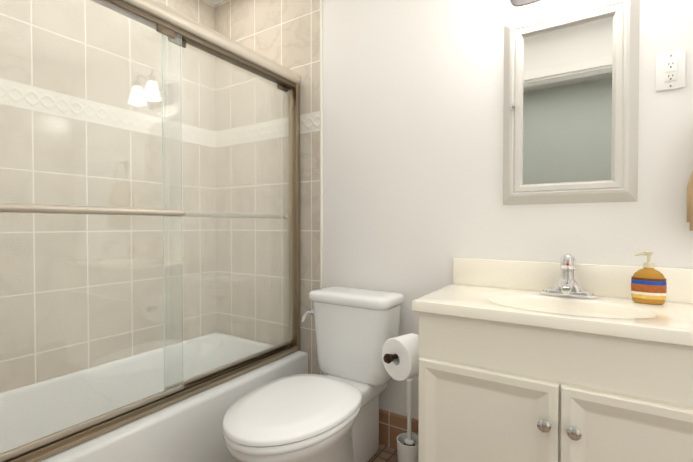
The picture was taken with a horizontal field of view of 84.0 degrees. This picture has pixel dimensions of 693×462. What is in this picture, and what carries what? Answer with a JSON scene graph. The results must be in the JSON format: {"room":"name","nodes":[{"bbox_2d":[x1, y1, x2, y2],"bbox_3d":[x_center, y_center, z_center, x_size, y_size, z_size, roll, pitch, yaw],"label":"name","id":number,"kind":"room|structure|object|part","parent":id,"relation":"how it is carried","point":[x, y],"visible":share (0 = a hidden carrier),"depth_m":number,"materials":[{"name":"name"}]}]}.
{"room":"bathroom","nodes":[
{"label":"bathroom","id":0,"kind":"room"},
{"bbox_2d":[206,0,225,4],"bbox_3d":[-0.166,-1.395,0.347,3.500,0.060,2.950,1,1,33],"label":"ceiling","id":1,"kind":"structure","parent":0,"point":[214,2],"depth_m":2.34,"materials":[{"name":"paint"}]},
{"bbox_2d":[369,444,397,461],"bbox_3d":[-0.166,1.044,0.384,3.500,0.060,2.950,1,1,33],"label":"floor","id":2,"kind":"structure","parent":0,"point":[384,453],"depth_m":1.71,"materials":[{"name":"tile"}]},
{"bbox_2d":[0,332,307,461],"bbox_3d":[-0.910,0.816,1.585,0.730,0.360,1.500,1,1,33],"label":"bathtub","id":3,"kind":"object","parent":2,"relation":"on","point":[189,429],"visible":0.52,"depth_m":1.56,"materials":[{"name":"white ceramic"}]},
{"bbox_2d":[0,0,300,461],"bbox_3d":[-0.670,-0.093,1.418,0.072,1.460,1.498,1,1,33],"label":"shower door","id":4,"kind":"structure","parent":3,"relation":"on","point":[192,32],"depth_m":1.36,"materials":[{"name":"clear glass"}]},
{"bbox_3d":[-0.827,-0.068,1.142,0.006,1.342,0.755,1,1,33],"label":"glass","id":5,"kind":"part","parent":4,"relation":"part of","materials":[{"name":"clear glass"}]},
{"bbox_2d":[0,24,184,461],"bbox_3d":[-0.803,-0.072,1.127,0.071,1.358,0.755,1,1,33],"label":"hardware piece","id":6,"kind":"object","parent":4,"relation":"attached to","point":[34,208],"visible":1,"depth_m":1.16,"materials":[{"name":"silver metal"}]},
{"bbox_2d":[162,34,164,390],"bbox_3d":[-0.488,-0.077,1.733,0.006,1.342,0.716,1,1,33],"label":"shower door glass edge","id":7,"kind":"object","parent":4,"relation":"attached to","point":[163,217],"visible":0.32,"depth_m":1.43,"materials":[{"name":"green"}]},
{"bbox_2d":[181,35,183,384],"bbox_3d":[-0.827,-0.068,1.142,0.006,1.342,0.757,1,1,33],"label":"shower door glass edge","id":8,"kind":"object","parent":4,"relation":"attached to","point":[182,207],"visible":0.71,"depth_m":1.46,"materials":[{"name":"green"}]},
{"bbox_3d":[-0.488,-0.077,1.733,0.006,1.342,0.714,1,1,33],"label":"glass","id":9,"kind":"part","parent":4,"relation":"part of","materials":[{"name":"clear glass"}]},
{"bbox_2d":[165,37,290,389],"bbox_3d":[-0.512,-0.081,1.748,0.071,1.358,0.714,1,1,33],"label":"hardware piece","id":10,"kind":"object","parent":4,"relation":"attached to","point":[240,360],"visible":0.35,"depth_m":1.71,"materials":[{"name":"silver metal"}]},
{"bbox_2d":[222,286,403,461],"bbox_3d":[-0.113,0.634,1.453,0.412,0.728,0.799,1,1,33],"label":"toilet","id":11,"kind":"object","parent":2,"relation":"on","point":[332,415],"visible":1,"depth_m":1.46,"materials":[{"name":"white ceramic"}]},
{"bbox_3d":[-0.185,0.626,1.329,0.396,0.024,0.509,1,1,33],"label":"seat","id":12,"kind":"part","parent":11,"relation":"part of","materials":[{"name":"white plastic"}]},
{"bbox_3d":[-0.182,0.607,1.333,0.400,0.062,0.523,1,1,33],"label":"seat","id":13,"kind":"part","parent":11,"relation":"part of","materials":[{"name":"white plastic"}]},
{"bbox_3d":[-0.171,0.371,1.700,0.042,0.053,0.053,1,1,33],"label":"lever","id":14,"kind":"part","parent":11,"relation":"part of","materials":[{"name":"silver metal"}]},
{"bbox_3d":[0.041,0.473,1.704,0.384,0.319,0.194,1,1,33],"label":"tank","id":15,"kind":"part","parent":11,"relation":"part of","materials":[{"name":"white ceramic"}]},
{"bbox_3d":[0.040,0.290,1.700,0.400,0.046,0.210,1,1,33],"label":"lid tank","id":16,"kind":"part","parent":11,"relation":"part of","materials":[{"name":"white ceramic"}]},
{"bbox_2d":[397,379,417,461],"bbox_3d":[0.260,0.805,1.597,0.104,0.380,0.104,1,1,33],"label":"toilet brush","id":17,"kind":"object","parent":2,"relation":"on","point":[407,446],"visible":0.9,"depth_m":1.58,"materials":[{"name":"white plastic"}]},
{"bbox_2d":[412,258,692,461],"bbox_3d":[0.670,0.560,1.186,0.830,0.885,0.481,1,1,33],"label":"bathroom vanity","id":18,"kind":"object","parent":2,"relation":"on","point":[516,364],"visible":1,"depth_m":1.07,"materials":[{"name":"white paint"}]},
{"bbox_2d":[382,333,418,380],"bbox_3d":[0.222,0.448,1.389,0.174,0.146,0.224,1,1,33],"label":"toilet paper roll","id":19,"kind":"object","parent":18,"relation":"attached to","point":[400,357],"visible":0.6,"depth_m":1.33,"materials":[{"name":"white paper"}]},
{"bbox_3d":[0.238,0.437,1.378,0.135,0.052,0.224,1,1,33],"label":"arm","id":20,"kind":"part","parent":19,"relation":"part of"},
{"bbox_3d":[0.397,0.647,1.126,0.389,0.482,0.020,1,1,33],"label":"door","id":21,"kind":"part","parent":18,"relation":"part of","materials":[{"name":"white paint"}]},
{"bbox_2d":[541,253,595,298],"bbox_3d":[0.738,0.148,1.285,0.162,0.143,0.180,1,1,33],"label":"faucet","id":22,"kind":"object","parent":18,"relation":"on","point":[567,283],"visible":1,"depth_m":1.28,"materials":[{"name":"silver metal"}]},
{"bbox_3d":[0.730,0.650,0.913,0.389,0.482,0.020,1,1,33],"label":"door","id":23,"kind":"part","parent":18,"relation":"part of","materials":[{"name":"white paint"}]},
{"bbox_2d":[631,251,666,304],"bbox_3d":[0.926,0.142,1.180,0.087,0.159,0.047,1,1,33],"label":"soap bottle","id":24,"kind":"object","parent":18,"relation":"on","point":[648,283],"visible":1,"depth_m":1.17,"materials":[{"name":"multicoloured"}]},
{"bbox_2d":[322,0,692,419],"bbox_3d":[0.600,-0.193,1.567,3.500,2.380,0.100,1,1,33],"label":"wall","id":25,"kind":"structure","parent":0,"point":[412,123],"depth_m":1.62,"materials":[{"name":"paint"}]},
{"bbox_2d":[215,0,319,374],"bbox_3d":[-0.473,-0.203,2.188,0.806,2.380,0.008,1,1,33],"label":"wall tile","id":26,"kind":"structure","parent":25,"relation":"attached to","point":[285,33],"depth_m":2.15,"materials":[{"name":"beige tile"}]},
{"bbox_2d":[320,0,322,374],"bbox_3d":[-0.129,-0.279,1.966,0.012,2.221,0.010,1,1,33],"label":"trim","id":27,"kind":"structure","parent":25,"relation":"attached to","point":[321,226],"depth_m":1.96,"materials":[{"name":"white paint"}]},
{"bbox_2d":[379,409,417,449],"bbox_3d":[0.163,0.914,1.797,0.705,0.159,0.010,1,1,33],"label":"baseboard","id":28,"kind":"structure","parent":25,"relation":"attached to","point":[392,426],"depth_m":1.76,"materials":[{"name":"brown tile"}]},
{"bbox_2d":[511,0,540,5],"bbox_3d":[0.732,-0.954,1.297,0.364,0.208,0.192,1,1,33],"label":"sconce","id":29,"kind":"object","parent":25,"relation":"attached to","point":[519,2],"visible":1,"depth_m":1.45,"materials":[{"name":"white glass"}]},
{"bbox_2d":[503,0,639,204],"bbox_3d":[0.773,-0.447,1.361,0.420,0.696,0.054,1,1,33],"label":"upper cabinet","id":30,"kind":"object","parent":25,"relation":"attached to","point":[571,105],"visible":1,"depth_m":1.35,"materials":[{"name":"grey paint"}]},
{"bbox_2d":[523,16,612,183],"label":"mirror","id":31,"kind":"object","parent":30,"relation":"attached to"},
{"bbox_2d":[656,50,685,90],"bbox_3d":[1.029,-0.508,1.222,0.072,0.117,0.010,1,1,33],"label":"outlet","id":32,"kind":"object","parent":25,"relation":"attached to","point":[670,71],"visible":1,"depth_m":1.22,"materials":[{"name":"white plastic"}]},
{"bbox_2d":[687,171,692,230],"bbox_3d":[1.170,-0.259,1.093,0.301,0.517,0.082,1,1,33],"label":"towel","id":33,"kind":"object","parent":25,"relation":"attached to","point":[690,201],"visible":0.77,"depth_m":1.19,"materials":[{"name":"brown fabric"}]},
{"bbox_3d":[-1.626,-0.189,1.238,0.100,2.380,2.850,1,1,33],"label":"wall","id":34,"kind":"structure","parent":0,"visible":0},
{"bbox_2d":[0,0,215,392],"bbox_3d":[-1.223,-0.296,1.768,0.008,2.180,1.520,1,1,33],"label":"wall tile","id":35,"kind":"structure","parent":34,"relation":"attached to","point":[202,12],"depth_m":1.82,"materials":[{"name":"beige tile"}]}
]}

